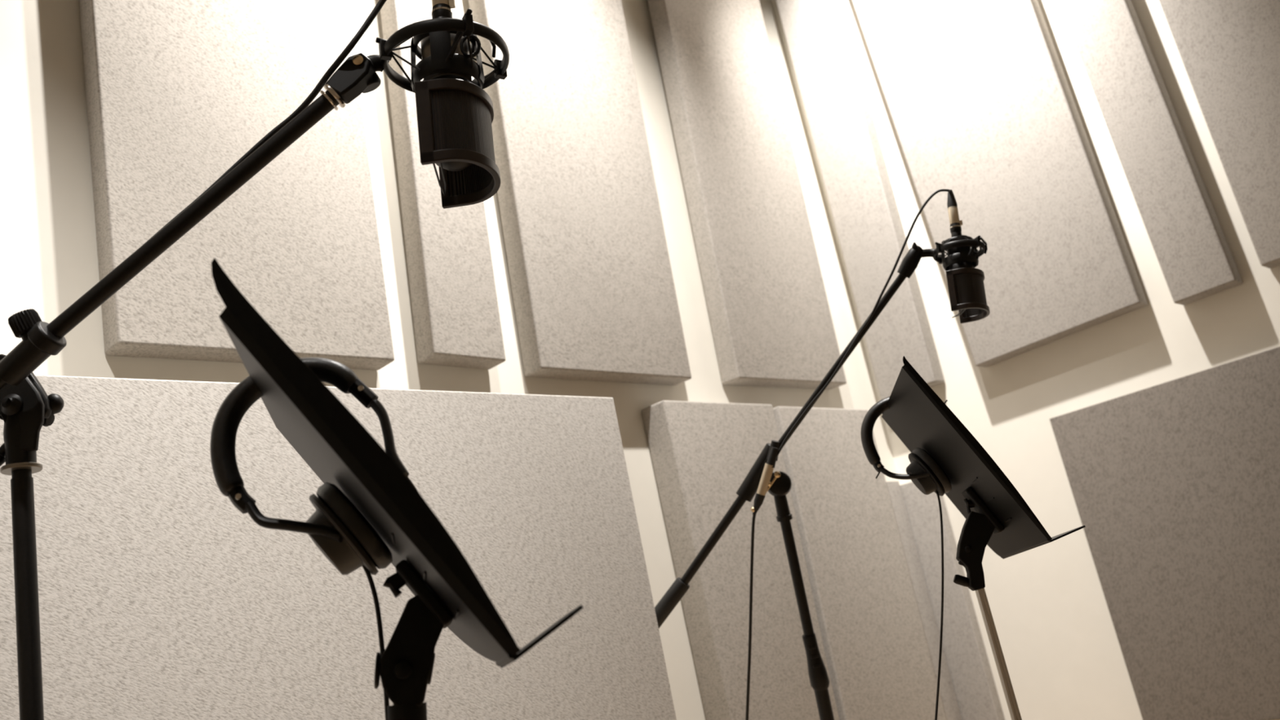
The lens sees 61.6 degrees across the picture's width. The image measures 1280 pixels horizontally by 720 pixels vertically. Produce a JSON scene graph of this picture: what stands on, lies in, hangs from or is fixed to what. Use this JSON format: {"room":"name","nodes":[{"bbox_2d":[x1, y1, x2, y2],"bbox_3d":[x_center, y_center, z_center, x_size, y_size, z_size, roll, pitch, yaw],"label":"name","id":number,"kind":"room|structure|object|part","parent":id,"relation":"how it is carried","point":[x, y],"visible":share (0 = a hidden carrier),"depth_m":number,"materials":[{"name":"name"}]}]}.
{"room":"studio","nodes":[
{"label":"studio","id":0,"kind":"room"},
{"bbox_2d":[0,0,900,719],"bbox_3d":[-1.047,-0.217,2.385,5.500,4.400,0.100,4,-22,-45],"label":"wall","id":1,"kind":"structure","parent":0,"point":[49,256],"depth_m":2.81,"materials":[{"name":"beige paint"}]},
{"bbox_2d":[79,0,394,370],"bbox_3d":[-1.008,-0.886,2.612,0.669,1.872,0.088,4,-22,-45],"label":"acoustic panel","id":2,"kind":"object","parent":1,"relation":"attached to","point":[178,91],"visible":0.93,"depth_m":2.42,"materials":[{"name":"grey fabric"}]},
{"bbox_2d":[380,0,505,369],"bbox_3d":[-0.605,-0.869,3.001,0.272,1.855,0.110,4,-22,-45],"label":"acoustic panel","id":3,"kind":"object","parent":1,"relation":"attached to","point":[456,319],"visible":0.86,"depth_m":2.79,"materials":[{"name":"grey fabric"}]},
{"bbox_2d":[468,0,691,385],"bbox_3d":[-0.231,-0.833,3.368,0.648,1.872,0.110,4,-22,-45],"label":"acoustic panel","id":4,"kind":"object","parent":1,"relation":"attached to","point":[594,296],"visible":0.94,"depth_m":3.21,"materials":[{"name":"grey fabric"}]},
{"bbox_2d":[641,400,839,719],"bbox_3d":[0.341,0.745,3.180,0.514,1.270,0.098,4,-22,-45],"label":"acoustic panel","id":5,"kind":"object","parent":1,"relation":"attached to","point":[702,453],"visible":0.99,"depth_m":3.12,"materials":[{"name":"grey fabric"}]},
{"bbox_2d":[648,0,846,389],"bbox_3d":[0.356,-0.794,3.951,0.657,1.860,0.110,4,-22,-45],"label":"acoustic panel","id":6,"kind":"object","parent":1,"relation":"attached to","point":[769,311],"visible":1,"depth_m":3.82,"materials":[{"name":"grey fabric"}]},
{"bbox_2d":[773,406,946,719],"bbox_3d":[0.713,0.775,3.547,0.572,1.265,0.098,4,-22,-45],"label":"acoustic panel","id":7,"kind":"object","parent":1,"relation":"attached to","point":[880,666],"visible":0.7,"depth_m":3.52,"materials":[{"name":"grey fabric"}]},
{"bbox_2d":[885,480,962,719],"bbox_3d":[1.007,0.905,3.838,0.116,0.962,0.028,4,-22,-45],"label":"acoustic panel","id":8,"kind":"object","parent":1,"relation":"attached to","point":[948,699],"visible":0.5,"depth_m":3.84,"materials":[{"name":"beige fabric"}]},
{"bbox_2d":[771,0,1279,719],"bbox_3d":[2.527,-0.876,2.668,0.100,4.400,4.800,4,-22,-45],"label":"wall","id":9,"kind":"structure","parent":0,"point":[1064,658],"depth_m":3.60,"materials":[{"name":"beige paint"}]},
{"bbox_2d":[775,0,944,399],"bbox_3d":[0.834,-0.788,4.226,0.101,1.910,0.279,4,-22,-45],"label":"acoustic panel","id":10,"kind":"object","parent":9,"relation":"attached to","point":[867,219],"visible":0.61,"depth_m":4.16,"materials":[{"name":"beige fabric"}]},
{"bbox_2d":[899,481,1004,719],"bbox_3d":[1.115,0.895,3.852,0.048,0.946,0.159,4,-22,-45],"label":"acoustic panel","id":11,"kind":"object","parent":9,"relation":"attached to","point":[962,643],"visible":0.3,"depth_m":3.82,"materials":[{"name":"beige fabric"}]},
{"bbox_2d":[852,0,1147,367],"bbox_3d":[1.190,-0.961,3.878,0.101,1.909,0.657,4,-22,-45],"label":"acoustic panel","id":12,"kind":"object","parent":9,"relation":"attached to","point":[981,104],"visible":1,"depth_m":3.72,"materials":[{"name":"beige fabric"}]},
{"bbox_2d":[1058,0,1243,305],"bbox_3d":[1.529,-1.110,3.547,0.102,1.938,0.222,4,-22,-45],"label":"acoustic panel","id":13,"kind":"object","parent":9,"relation":"attached to","point":[1196,260],"visible":1,"depth_m":3.38,"materials":[{"name":"beige fabric"}]},
{"bbox_2d":[1049,346,1279,719],"bbox_3d":[1.902,0.474,3.067,0.078,1.011,1.220,4,-22,-45],"label":"acoustic panel","id":14,"kind":"object","parent":9,"relation":"attached to","point":[1175,484],"visible":1,"depth_m":3.24,"materials":[{"name":"beige fabric"}]},
{"bbox_2d":[1159,0,1279,268],"bbox_3d":[1.856,-1.277,3.230,0.101,1.922,0.602,4,-22,-45],"label":"acoustic panel","id":15,"kind":"object","parent":9,"relation":"attached to","point":[1228,50],"visible":1,"depth_m":3.20,"materials":[{"name":"beige fabric"}]},
{"bbox_3d":[0.995,1.005,0.158,5.400,0.100,4.800,4,-22,-45],"label":"floor","id":16,"kind":"structure","parent":0,"visible":0},
{"bbox_2d":[0,84,345,719],"bbox_3d":[-0.470,0.567,0.981,0.552,1.740,0.300,-19,-17,25],"label":"microphone stand","id":17,"kind":"object","parent":16,"relation":"on","point":[25,406],"visible":1,"depth_m":1.16,"materials":[{"name":"black paint"}]},
{"bbox_3d":[-0.659,-0.035,1.154,0.034,0.040,0.030,4,-22,-45],"label":"clamp knob","id":18,"kind":"part","parent":17,"relation":"part of","materials":[{"name":"black plastic"}]},
{"bbox_3d":[-0.660,0.050,1.199,0.029,0.023,0.023,-8,-16,-14],"label":"lock knob","id":19,"kind":"part","parent":17,"relation":"part of","materials":[{"name":"black plastic"}]},
{"bbox_2d":[320,84,345,110],"bbox_3d":[-0.348,-0.297,1.215,0.025,0.030,0.032,-12,-16,0],"label":"washer","id":20,"kind":"object","parent":17,"relation":"in","point":[330,100],"depth_m":1.20,"materials":[{"name":"silver metal"}]},
{"bbox_2d":[325,8,509,103],"bbox_3d":[-0.248,-0.338,1.255,0.197,0.072,0.147,-16,-16,16],"label":"mount","id":21,"kind":"object","parent":17,"relation":"attached to","point":[357,75],"visible":0.82,"depth_m":1.21,"materials":[{"name":"black plastic"}]},
{"bbox_3d":[-0.314,-0.321,1.240,0.029,0.023,0.028,4,-22,-45],"label":"swivel knob","id":22,"kind":"part","parent":21,"relation":"part of","materials":[{"name":"black plastic"}]},
{"bbox_3d":[-0.307,-0.341,1.241,0.038,0.025,0.015,-5,-17,-24],"label":"yoke arm","id":23,"kind":"part","parent":21,"relation":"part of","materials":[{"name":"black plastic"}]},
{"bbox_3d":[-0.276,-0.360,1.238,0.003,0.021,0.038,-24,-20,37],"label":"elastic cord","id":24,"kind":"part","parent":21,"relation":"part of","materials":[{"name":"black fabric"}]},
{"bbox_3d":[-0.274,-0.335,1.231,0.003,0.034,0.034,-20,-18,29],"label":"elastic cord","id":25,"kind":"part","parent":21,"relation":"part of","materials":[{"name":"black fabric"}]},
{"bbox_3d":[-0.269,-0.364,1.225,0.038,0.020,0.003,-11,-16,-3],"label":"elastic cord","id":26,"kind":"part","parent":21,"relation":"part of","materials":[{"name":"black fabric"}]},
{"bbox_3d":[-0.267,-0.340,1.217,0.033,0.035,0.003,-12,-16,1],"label":"elastic cord","id":27,"kind":"part","parent":21,"relation":"part of","materials":[{"name":"black fabric"}]},
{"bbox_2d":[420,16,472,171],"bbox_3d":[-0.222,-0.311,1.239,0.063,0.199,0.064,4,-22,-45],"label":"microphone","id":28,"kind":"object","parent":21,"relation":"attached to","point":[455,166],"visible":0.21,"depth_m":1.22,"materials":[{"name":"grey metal"}]},
{"bbox_2d":[0,0,455,360],"bbox_3d":[-0.562,0.482,0.989,1.003,1.964,0.314,-6,-17,-21],"label":"microphone cable","id":29,"kind":"object","parent":28,"relation":"attached to","point":[440,7],"visible":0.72,"depth_m":1.22,"materials":[{"name":"black plastic"}]},
{"bbox_2d":[429,74,472,171],"bbox_3d":[-0.213,-0.268,1.226,0.059,0.106,0.056,-6,-17,-21],"label":"grille","id":30,"kind":"object","parent":28,"relation":"attached to","point":[455,166],"depth_m":1.21,"materials":[{"name":"brown metal"}]},
{"bbox_3d":[-0.206,-0.353,1.200,0.037,0.031,0.003,-19,-17,25],"label":"elastic cord","id":31,"kind":"part","parent":21,"relation":"part of","materials":[{"name":"black fabric"}]},
{"bbox_2d":[414,78,500,208],"bbox_3d":[-0.202,-0.246,1.221,0.083,0.103,0.124,-11,-16,-2],"label":"filter","id":32,"kind":"object","parent":21,"relation":"attached to","point":[455,117],"visible":1,"depth_m":1.18,"materials":[{"name":"brown metal"}]},
{"bbox_3d":[-0.233,-0.258,1.165,0.023,0.099,0.007,-12,-16,0],"label":"frame post","id":33,"kind":"part","parent":32,"relation":"part of","materials":[{"name":"brown metal"}]},
{"bbox_3d":[-0.234,-0.227,1.277,0.017,0.098,0.007,-12,-16,0],"label":"frame post","id":34,"kind":"part","parent":32,"relation":"part of","materials":[{"name":"brown metal"}]},
{"bbox_3d":[-0.207,-0.287,1.233,0.077,0.018,0.124,-11,-16,-2],"label":"frame","id":35,"kind":"part","parent":32,"relation":"part of","materials":[{"name":"brown metal"}]},
{"bbox_3d":[-0.196,-0.205,1.210,0.077,0.018,0.124,-11,-16,-2],"label":"frame","id":36,"kind":"part","parent":32,"relation":"part of","materials":[{"name":"brown metal"}]},
{"bbox_3d":[-0.192,-0.352,1.209,0.003,0.033,0.036,-10,-16,-7],"label":"elastic cord","id":37,"kind":"part","parent":21,"relation":"part of","materials":[{"name":"black fabric"}]},
{"bbox_3d":[-0.187,-0.361,1.213,0.059,0.039,0.031,-2,-18,-32],"label":"locking arm","id":38,"kind":"part","parent":21,"relation":"part of","materials":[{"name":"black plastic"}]},
{"bbox_3d":[-0.190,-0.357,1.287,0.035,0.025,0.003,-9,-16,-11],"label":"elastic cord","id":39,"kind":"part","parent":21,"relation":"part of","materials":[{"name":"black fabric"}]},
{"bbox_3d":[-0.182,-0.362,1.275,0.003,0.023,0.036,-19,-17,26],"label":"elastic cord","id":40,"kind":"part","parent":21,"relation":"part of","materials":[{"name":"black fabric"}]},
{"bbox_3d":[-0.177,-0.337,1.268,0.003,0.032,0.036,-20,-18,27],"label":"elastic cord","id":41,"kind":"part","parent":21,"relation":"part of","materials":[{"name":"black fabric"}]},
{"bbox_2d":[0,374,676,719],"bbox_3d":[-0.577,0.825,1.637,1.850,1.649,0.400,4,-22,-45],"label":"acoustic gobo","id":42,"kind":"object","parent":16,"relation":"on","point":[159,598],"visible":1,"depth_m":1.81,"materials":[{"name":"grey fabric"}]},
{"bbox_2d":[211,257,583,719],"bbox_3d":[-0.221,0.631,0.811,0.520,1.431,0.498,4,-22,-45],"label":"music stand","id":43,"kind":"object","parent":16,"relation":"on","point":[336,446],"visible":1,"depth_m":0.87,"materials":[{"name":"black metal"}]},
{"bbox_2d":[209,357,417,575],"bbox_3d":[-0.316,0.105,1.046,0.189,0.225,0.102,-8,-16,-13],"label":"headphones","id":44,"kind":"object","parent":43,"relation":"hanging from","point":[340,531],"visible":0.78,"depth_m":1.01,"materials":[{"name":"black plastic"}]},
{"bbox_2d":[305,493,378,575],"bbox_3d":[-0.285,0.168,1.031,0.074,0.086,0.089,4,-22,-45],"label":"ear cup","id":45,"kind":"object","parent":44,"relation":"on","point":[340,531],"depth_m":1.00,"materials":[{"name":"grey plastic"}]},
{"bbox_2d":[361,565,389,719],"bbox_3d":[-0.171,0.807,1.037,0.029,1.215,0.365,-8,-16,-12],"label":"headphone cable","id":46,"kind":"object","parent":44,"relation":"hanging from","point":[367,572],"visible":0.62,"depth_m":1.01,"materials":[{"name":"black rubber"}]},
{"bbox_3d":[-0.239,0.283,0.979,0.009,0.032,0.032,-8,-16,-14],"label":"knob","id":47,"kind":"part","parent":43,"relation":"part of","materials":[{"name":"black plastic"}]},
{"bbox_3d":[-0.227,0.210,1.005,0.027,0.024,0.016,-8,-16,-14],"label":"wing knob","id":48,"kind":"part","parent":43,"relation":"part of","materials":[{"name":"black plastic"}]},
{"bbox_3d":[-0.192,0.284,0.988,0.011,0.027,0.028,-8,-16,-14],"label":"knob","id":49,"kind":"part","parent":43,"relation":"part of","materials":[{"name":"black plastic"}]},
{"bbox_2d":[654,273,906,719],"bbox_3d":[0.511,0.784,2.468,0.779,1.747,0.568,-18,-17,21],"label":"microphone stand","id":50,"kind":"object","parent":16,"relation":"on","point":[780,485],"visible":0.84,"depth_m":2.39,"materials":[{"name":"black paint"}]},
{"bbox_3d":[0.276,0.288,2.364,0.081,0.079,0.031,-12,-16,2],"label":"brass lever","id":51,"kind":"part","parent":50,"relation":"part of","materials":[{"name":"gold metal"}]},
{"bbox_2d":[897,235,987,278],"bbox_3d":[0.647,-0.226,2.297,0.184,0.081,0.111,-10,-16,-5],"label":"mount","id":52,"kind":"object","parent":50,"relation":"attached to","point":[911,260],"visible":0.94,"depth_m":2.28,"materials":[{"name":"black plastic"}]},
{"bbox_3d":[0.591,-0.243,2.312,0.014,0.020,0.015,4,-22,-45],"label":"swivel knob","id":53,"kind":"part","parent":52,"relation":"part of","materials":[{"name":"black plastic"}]},
{"bbox_3d":[0.617,-0.229,2.310,0.051,0.029,0.017,-15,-16,13],"label":"yoke arm","id":54,"kind":"part","parent":52,"relation":"part of","materials":[{"name":"black plastic"}]},
{"bbox_2d":[946,230,973,270],"bbox_3d":[0.684,-0.197,2.290,0.068,0.179,0.052,-13,-16,3],"label":"microphone","id":55,"kind":"object","parent":52,"relation":"attached to","point":[955,250],"visible":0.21,"depth_m":2.28,"materials":[{"name":"black plastic"}]},
{"bbox_2d":[745,188,962,719],"bbox_3d":[0.507,0.640,2.221,0.799,1.904,0.120,-20,-18,28],"label":"microphone cable","id":56,"kind":"object","parent":55,"relation":"attached to","point":[955,224],"visible":1,"depth_m":2.36,"materials":[{"name":"black plastic"}]},
{"bbox_2d":[951,230,961,237],"bbox_3d":[0.680,-0.272,2.311,0.023,0.026,0.023,4,-22,-45],"label":"socket","id":57,"kind":"object","parent":55,"relation":"attached to","point":[956,233],"depth_m":2.30,"materials":[{"name":"black metal"}]},
{"bbox_2d":[949,262,973,270],"bbox_3d":[0.690,-0.158,2.279,0.058,0.096,0.050,-11,-16,-2],"label":"grille","id":58,"kind":"object","parent":55,"relation":"attached to","point":[960,264],"depth_m":2.27,"materials":[{"name":"brown metal"}]},
{"bbox_2d":[946,267,990,324],"bbox_3d":[0.695,-0.138,2.274,0.087,0.100,0.117,-16,-16,14],"label":"filter","id":59,"kind":"object","parent":52,"relation":"attached to","point":[966,286],"visible":1,"depth_m":2.23,"materials":[{"name":"brown metal"}]},
{"bbox_3d":[0.650,-0.145,2.236,0.025,0.089,0.012,-19,-17,24],"label":"frame post","id":60,"kind":"part","parent":59,"relation":"part of","materials":[{"name":"brown metal"}]},
{"bbox_3d":[0.694,-0.122,2.328,0.022,0.088,0.009,-12,-16,0],"label":"frame post","id":61,"kind":"part","parent":59,"relation":"part of","materials":[{"name":"brown metal"}]},
{"bbox_3d":[0.695,-0.176,2.281,0.070,0.023,0.112,-18,-17,22],"label":"frame","id":62,"kind":"part","parent":59,"relation":"part of","materials":[{"name":"brown metal"}]},
{"bbox_3d":[0.700,-0.102,2.260,0.070,0.023,0.112,-18,-17,22],"label":"frame","id":63,"kind":"part","parent":59,"relation":"part of","materials":[{"name":"brown metal"}]},
{"bbox_3d":[0.718,-0.240,2.266,0.053,0.034,0.029,-2,-18,-31],"label":"locking arm","id":64,"kind":"part","parent":52,"relation":"part of","materials":[{"name":"black plastic"}]},
{"bbox_2d":[881,355,1085,719],"bbox_3d":[0.688,0.703,1.770,0.520,1.456,0.498,4,-22,-45],"label":"music stand","id":65,"kind":"object","parent":16,"relation":"on","point":[997,516],"visible":0.88,"depth_m":1.89,"materials":[{"name":"black metal"}]},
{"bbox_2d":[860,396,951,496],"bbox_3d":[0.530,0.167,2.083,0.188,0.211,0.104,-13,-16,6],"label":"headphones","id":66,"kind":"object","parent":65,"relation":"hanging from","point":[923,470],"visible":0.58,"depth_m":2.05,"materials":[{"name":"black plastic"}]},
{"bbox_2d":[906,453,944,496],"bbox_3d":[0.545,0.222,2.066,0.058,0.093,0.101,-12,-16,3],"label":"ear cup","id":67,"kind":"object","parent":66,"relation":"on","point":[923,470],"depth_m":2.03,"materials":[{"name":"black plastic"}]},
{"bbox_2d":[934,490,943,719],"bbox_3d":[0.538,0.914,2.031,0.123,1.269,0.432,-2,-18,-31],"label":"headphone cable","id":68,"kind":"object","parent":66,"relation":"hanging from","point":[936,491],"visible":0.99,"depth_m":2.00,"materials":[{"name":"black rubber"}]},
{"bbox_3d":[0.576,0.395,1.917,0.032,0.026,0.017,-13,-16,5],"label":"knob","id":69,"kind":"part","parent":65,"relation":"part of","materials":[{"name":"black plastic"}]},
{"bbox_3d":[0.580,0.361,1.925,0.020,0.019,0.016,-13,-16,5],"label":"knob","id":70,"kind":"part","parent":65,"relation":"part of","materials":[{"name":"black plastic"}]},
{"bbox_3d":[0.603,0.262,1.947,0.029,0.026,0.016,-13,-16,5],"label":"wing knob","id":71,"kind":"part","parent":65,"relation":"part of","materials":[{"name":"black plastic"}]}
]}

